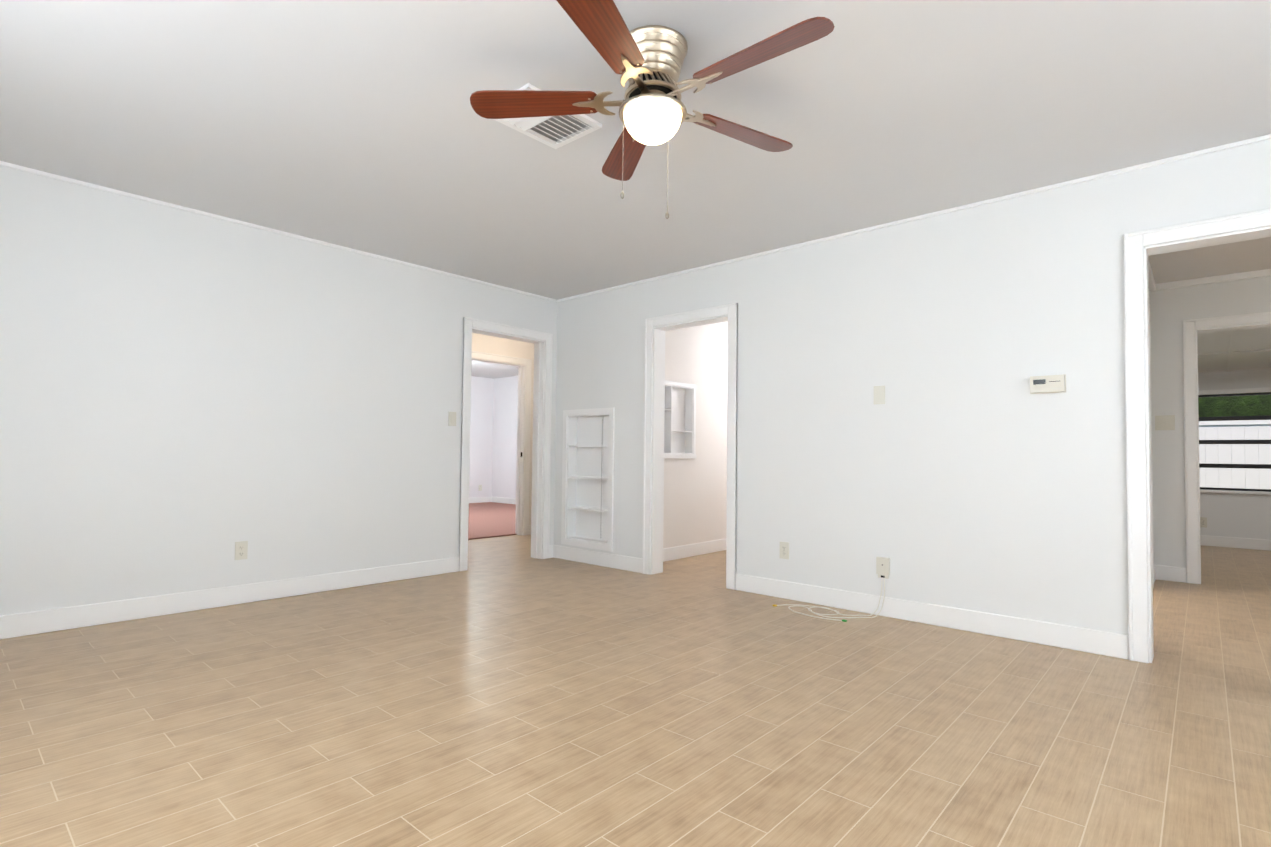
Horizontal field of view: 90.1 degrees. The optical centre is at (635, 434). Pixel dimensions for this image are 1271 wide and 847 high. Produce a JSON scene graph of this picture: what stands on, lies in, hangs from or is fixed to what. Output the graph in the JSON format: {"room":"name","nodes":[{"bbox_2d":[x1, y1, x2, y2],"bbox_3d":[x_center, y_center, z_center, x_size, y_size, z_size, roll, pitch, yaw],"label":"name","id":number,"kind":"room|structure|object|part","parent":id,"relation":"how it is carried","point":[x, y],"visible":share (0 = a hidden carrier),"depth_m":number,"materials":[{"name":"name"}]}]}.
{"room":"empty living room","nodes":[
{"label":"empty living room","id":0,"kind":"room"},
{"bbox_2d":[0,165,556,615],"bbox_3d":[-2.376,-0.135,4.319,0.140,2.440,4.690,-1,-2,42],"label":"wall","id":1,"kind":"structure","parent":0,"point":[188,401],"depth_m":3.92,"materials":[{"name":"paint"}]},
{"bbox_2d":[0,557,458,638],"bbox_3d":[-2.617,1.010,3.913,0.014,0.120,3.495,-1,-2,42],"label":"baseboard","id":2,"kind":"structure","parent":1,"relation":"attached to","point":[50,620],"depth_m":3.87,"materials":[{"name":"white wood"}]},
{"bbox_2d":[235,541,247,559],"bbox_3d":[-2.511,0.738,4.040,0.010,0.115,0.070,-1,-2,42],"label":"outlet","id":3,"kind":"object","parent":1,"relation":"attached to","point":[241,549],"visible":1,"depth_m":4.04,"materials":[{"name":"white plastic"}]},
{"bbox_2d":[0,161,555,301],"bbox_3d":[-2.263,-1.344,4.348,0.020,0.020,4.470,-1,-2,42],"label":"trim","id":4,"kind":"structure","parent":1,"relation":"attached to","point":[2,163],"depth_m":4.03,"materials":[{"name":"white wood"}]},
{"bbox_2d":[448,412,455,425],"bbox_3d":[-1.497,-0.129,5.189,0.010,0.115,0.070,-1,-2,42],"label":"light switch","id":5,"kind":"object","parent":1,"relation":"attached to","point":[451,418],"visible":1,"depth_m":5.18,"materials":[{"name":"white plastic"}]},
{"bbox_2d":[469,376,493,497],"bbox_3d":[-4.506,0.038,10.679,0.120,2.440,5.190,-1,-2,42],"label":"wall","id":6,"kind":"structure","parent":0,"point":[481,431],"depth_m":12.29,"materials":[{"name":"paint"}]},
{"bbox_2d":[468,502,516,539],"bbox_3d":[-2.879,1.224,9.172,4.285,0.014,4.950,-1,-2,42],"label":"floor","id":7,"kind":"structure","parent":0,"point":[490,519],"depth_m":9.05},
{"bbox_2d":[472,333,533,524],"bbox_3d":[-1.242,-0.015,7.758,0.120,2.440,5.190,-1,-2,42],"label":"wall","id":8,"kind":"structure","parent":0,"point":[498,346],"depth_m":7.48,"materials":[{"name":"paint"}]},
{"bbox_2d":[492,376,517,498],"bbox_3d":[-1.183,0.090,11.105,4.260,2.440,0.120,-1,-2,42],"label":"wall","id":9,"kind":"structure","parent":0,"point":[504,450],"depth_m":12.22,"materials":[{"name":"paint"}]},
{"bbox_2d":[0,535,1270,846],"bbox_3d":[0.311,1.196,5.879,13.750,0.060,10.900,-1,-2,42],"label":"floor","id":10,"kind":"structure","parent":0,"point":[504,691],"depth_m":2.31,"materials":[{"name":"tile"}]},
{"bbox_2d":[0,0,1270,378],"bbox_3d":[-0.477,-1.371,5.046,13.750,0.120,8.450,-1,-2,42],"label":"ceiling","id":11,"kind":"structure","parent":0,"point":[358,124],"depth_m":2.74,"materials":[{"name":"paint"}]},
{"bbox_2d":[494,83,601,148],"bbox_3d":[-0.401,-1.370,2.762,0.310,0.026,0.410,-1,-2,42],"label":"ceiling vent","id":12,"kind":"object","parent":11,"relation":"in","point":[555,132],"visible":0.65,"depth_m":2.82,"materials":[{"name":"white metal"}]},
{"bbox_2d":[470,0,834,218],"bbox_3d":[0.101,-1.100,2.239,1.226,0.584,1.271,-1,-2,42],"label":"ceiling fan","id":13,"kind":"object","parent":11,"relation":"hanging from","point":[646,62],"visible":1,"depth_m":2.19,"materials":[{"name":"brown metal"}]},
{"bbox_3d":[-0.366,-1.199,2.299,0.466,0.007,0.138,1,-13,4],"label":"blade","id":14,"kind":"part","parent":13,"relation":"part of","materials":[{"name":"brown wood"}]},
{"label":"blade","id":15,"kind":"part","parent":13,"relation":"part of","materials":[{"name":"brown wood"}]},
{"bbox_3d":[-0.042,-1.183,2.686,0.138,0.007,0.466,12,-5,-14],"label":"blade","id":16,"kind":"part","parent":13,"relation":"part of","materials":[{"name":"brown wood"}]},
{"bbox_3d":[0.063,-1.266,2.272,0.245,0.252,0.245,-1,-2,42],"label":"motor","id":17,"kind":"part","parent":13,"relation":"part of","materials":[{"name":"silver metal"}]},
{"bbox_3d":[0.061,-1.095,2.267,0.207,0.099,0.207,-1,-2,42],"label":"light globe","id":18,"kind":"part","parent":13,"relation":"part of","materials":[{"name":"white glass"}]},
{"bbox_3d":[0.425,-1.183,2.498,0.466,0.007,0.138,2,9,-32],"label":"blade","id":19,"kind":"part","parent":13,"relation":"part of","materials":[{"name":"brown wood"}]},
{"bbox_3d":[0.391,-1.199,1.995,0.466,0.007,0.138,-1,9,40],"label":"blade","id":20,"kind":"part","parent":13,"relation":"part of","materials":[{"name":"brown wood"}]},
{"bbox_2d":[663,321,727,548],"bbox_3d":[0.790,-0.029,6.535,0.140,2.440,2.560,-1,-2,42],"label":"wall","id":21,"kind":"structure","parent":0,"point":[695,500],"depth_m":6.27,"materials":[{"name":"paint"}]},
{"bbox_2d":[664,380,695,457],"bbox_3d":[0.363,-0.136,6.009,0.117,0.720,0.570,-1,-2,42],"label":"shelf","id":22,"kind":"object","parent":21,"relation":"in","point":[680,423],"visible":0.79,"depth_m":6.14,"materials":[{"name":"white wood"}]},
{"bbox_2d":[554,139,1270,635],"bbox_3d":[1.615,-0.099,3.986,6.530,2.440,0.140,-1,-2,42],"label":"wall","id":23,"kind":"structure","parent":0,"point":[962,467],"depth_m":3.74,"materials":[{"name":"paint"}]},
{"bbox_2d":[561,407,614,551],"bbox_3d":[-0.397,0.392,5.740,0.650,1.242,0.131,-1,-2,42],"label":"built-in shelf","id":24,"kind":"object","parent":23,"relation":"in","point":[587,478],"visible":1,"depth_m":5.82,"materials":[{"name":"white wood"}]},
{"bbox_2d":[779,542,788,558],"bbox_3d":[1.026,0.799,4.375,0.070,0.115,0.010,-1,-2,42],"label":"outlet","id":25,"kind":"object","parent":23,"relation":"attached to","point":[784,550],"visible":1,"depth_m":4.37,"materials":[{"name":"white plastic"}]},
{"bbox_2d":[773,557,889,621],"bbox_3d":[1.205,0.939,3.991,0.663,0.364,0.335,-1,-2,42],"label":"cable","id":26,"kind":"object","parent":23,"relation":"attached to","point":[882,567],"visible":1,"depth_m":3.90,"materials":[{"name":"white plastic"}]},
{"bbox_2d":[469,497,1270,659],"bbox_3d":[1.359,1.154,7.044,13.440,0.120,7.430,-1,-2,42],"label":"baseboard","id":27,"kind":"structure","parent":23,"relation":"attached to","point":[1106,643],"depth_m":4.00,"materials":[{"name":"white wood"}]},
{"bbox_2d":[874,386,884,404],"bbox_3d":[1.527,-0.248,3.972,0.070,0.115,0.008,-1,-2,42],"label":"switch plate","id":28,"kind":"object","parent":23,"relation":"attached to","point":[879,394],"visible":1,"depth_m":3.97,"materials":[{"name":"white plastic"}]},
{"bbox_2d":[556,134,1270,301],"bbox_3d":[1.575,-1.311,3.964,6.250,0.020,0.020,-1,-2,42],"label":"trim","id":29,"kind":"structure","parent":23,"relation":"attached to","point":[1266,137],"depth_m":3.62,"materials":[{"name":"white wood"}]},
{"bbox_2d":[1030,374,1065,393],"bbox_3d":[2.186,-0.268,3.366,0.162,0.094,0.032,-1,-2,42],"label":"thermostat","id":30,"kind":"object","parent":23,"relation":"attached to","point":[1048,384],"visible":1,"depth_m":3.35,"materials":[{"name":"beige plastic"}]},
{"bbox_2d":[1148,258,1159,290],"bbox_3d":[3.413,-1.264,4.284,0.040,0.050,2.630,-1,-2,42],"label":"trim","id":31,"kind":"structure","parent":23,"relation":"attached to","point":[1153,286],"depth_m":5.07,"materials":[{"name":"white wood"}]},
{"bbox_2d":[1150,276,1270,582],"bbox_3d":[4.826,-0.034,4.881,5.600,2.440,0.140,-1,-2,42],"label":"wall","id":32,"kind":"structure","parent":0,"point":[1171,310],"depth_m":5.17,"materials":[{"name":"paint"}]},
{"bbox_2d":[1155,415,1174,429],"bbox_3d":[4.348,-0.097,5.211,0.125,0.122,0.010,-1,-2,42],"label":"light switch","id":33,"kind":"object","parent":32,"relation":"attached to","point":[1164,422],"visible":1,"depth_m":5.21,"materials":[{"name":"white plastic"}]},
{"bbox_2d":[1152,269,1270,290],"bbox_3d":[5.532,-1.243,4.178,3.340,0.050,0.040,-1,-2,42],"label":"trim","id":34,"kind":"structure","parent":32,"relation":"attached to","point":[1266,272],"depth_m":5.01,"materials":[{"name":"white wood"}]},
{"bbox_2d":[1197,326,1270,372],"bbox_3d":[6.165,-1.066,5.901,4.940,0.602,3.100,-1,-2,42],"label":"ceiling","id":35,"kind":"structure","parent":0,"point":[1236,350],"depth_m":6.42,"materials":[{"name":"white paint"}]},
{"bbox_2d":[1198,369,1270,539],"bbox_3d":[7.145,0.129,6.974,4.940,2.300,0.120,-1,-2,42],"label":"wall","id":36,"kind":"structure","parent":0,"point":[1238,515],"depth_m":7.18,"materials":[{"name":"paint"}]},
{"bbox_2d":[1200,517,1206,527],"bbox_3d":[6.581,1.018,7.356,0.070,0.115,0.010,-1,-2,42],"label":"outlet","id":37,"kind":"object","parent":36,"relation":"attached to","point":[1203,521],"visible":0.98,"depth_m":7.35,"materials":[{"name":"white plastic"}]},
{"bbox_2d":[1198,387,1270,494],"bbox_3d":[6.930,0.072,7.109,2.700,1.183,0.090,-1,-2,42],"label":"sunroom window","id":38,"kind":"structure","parent":36,"relation":"in","point":[1231,392],"depth_m":7.21,"materials":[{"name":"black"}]},
{"label":"outside","id":39,"kind":"structure","parent":0,"visible":0},
{"bbox_3d":[-0.777,1.346,5.974,80.000,0.220,80.000,-1,-2,42],"label":"ground","id":40,"kind":"structure","parent":39,"visible":0},
{"bbox_2d":[1198,395,1270,468],"bbox_3d":[11.848,-1.321,10.773,27.947,5.958,3.840,-1,-2,42],"label":"trees","id":41,"kind":"object","parent":40,"relation":"on","point":[1254,405],"depth_m":10.47,"materials":[{"name":"green plant"}]},
{"bbox_2d":[1199,420,1270,488],"bbox_3d":[10.066,0.568,9.067,28.050,1.780,0.120,-1,-2,42],"label":"fence","id":42,"kind":"object","parent":40,"relation":"on","point":[1248,478],"visible":0.02,"depth_m":9.79,"materials":[{"name":"grey plastic"}]}
]}

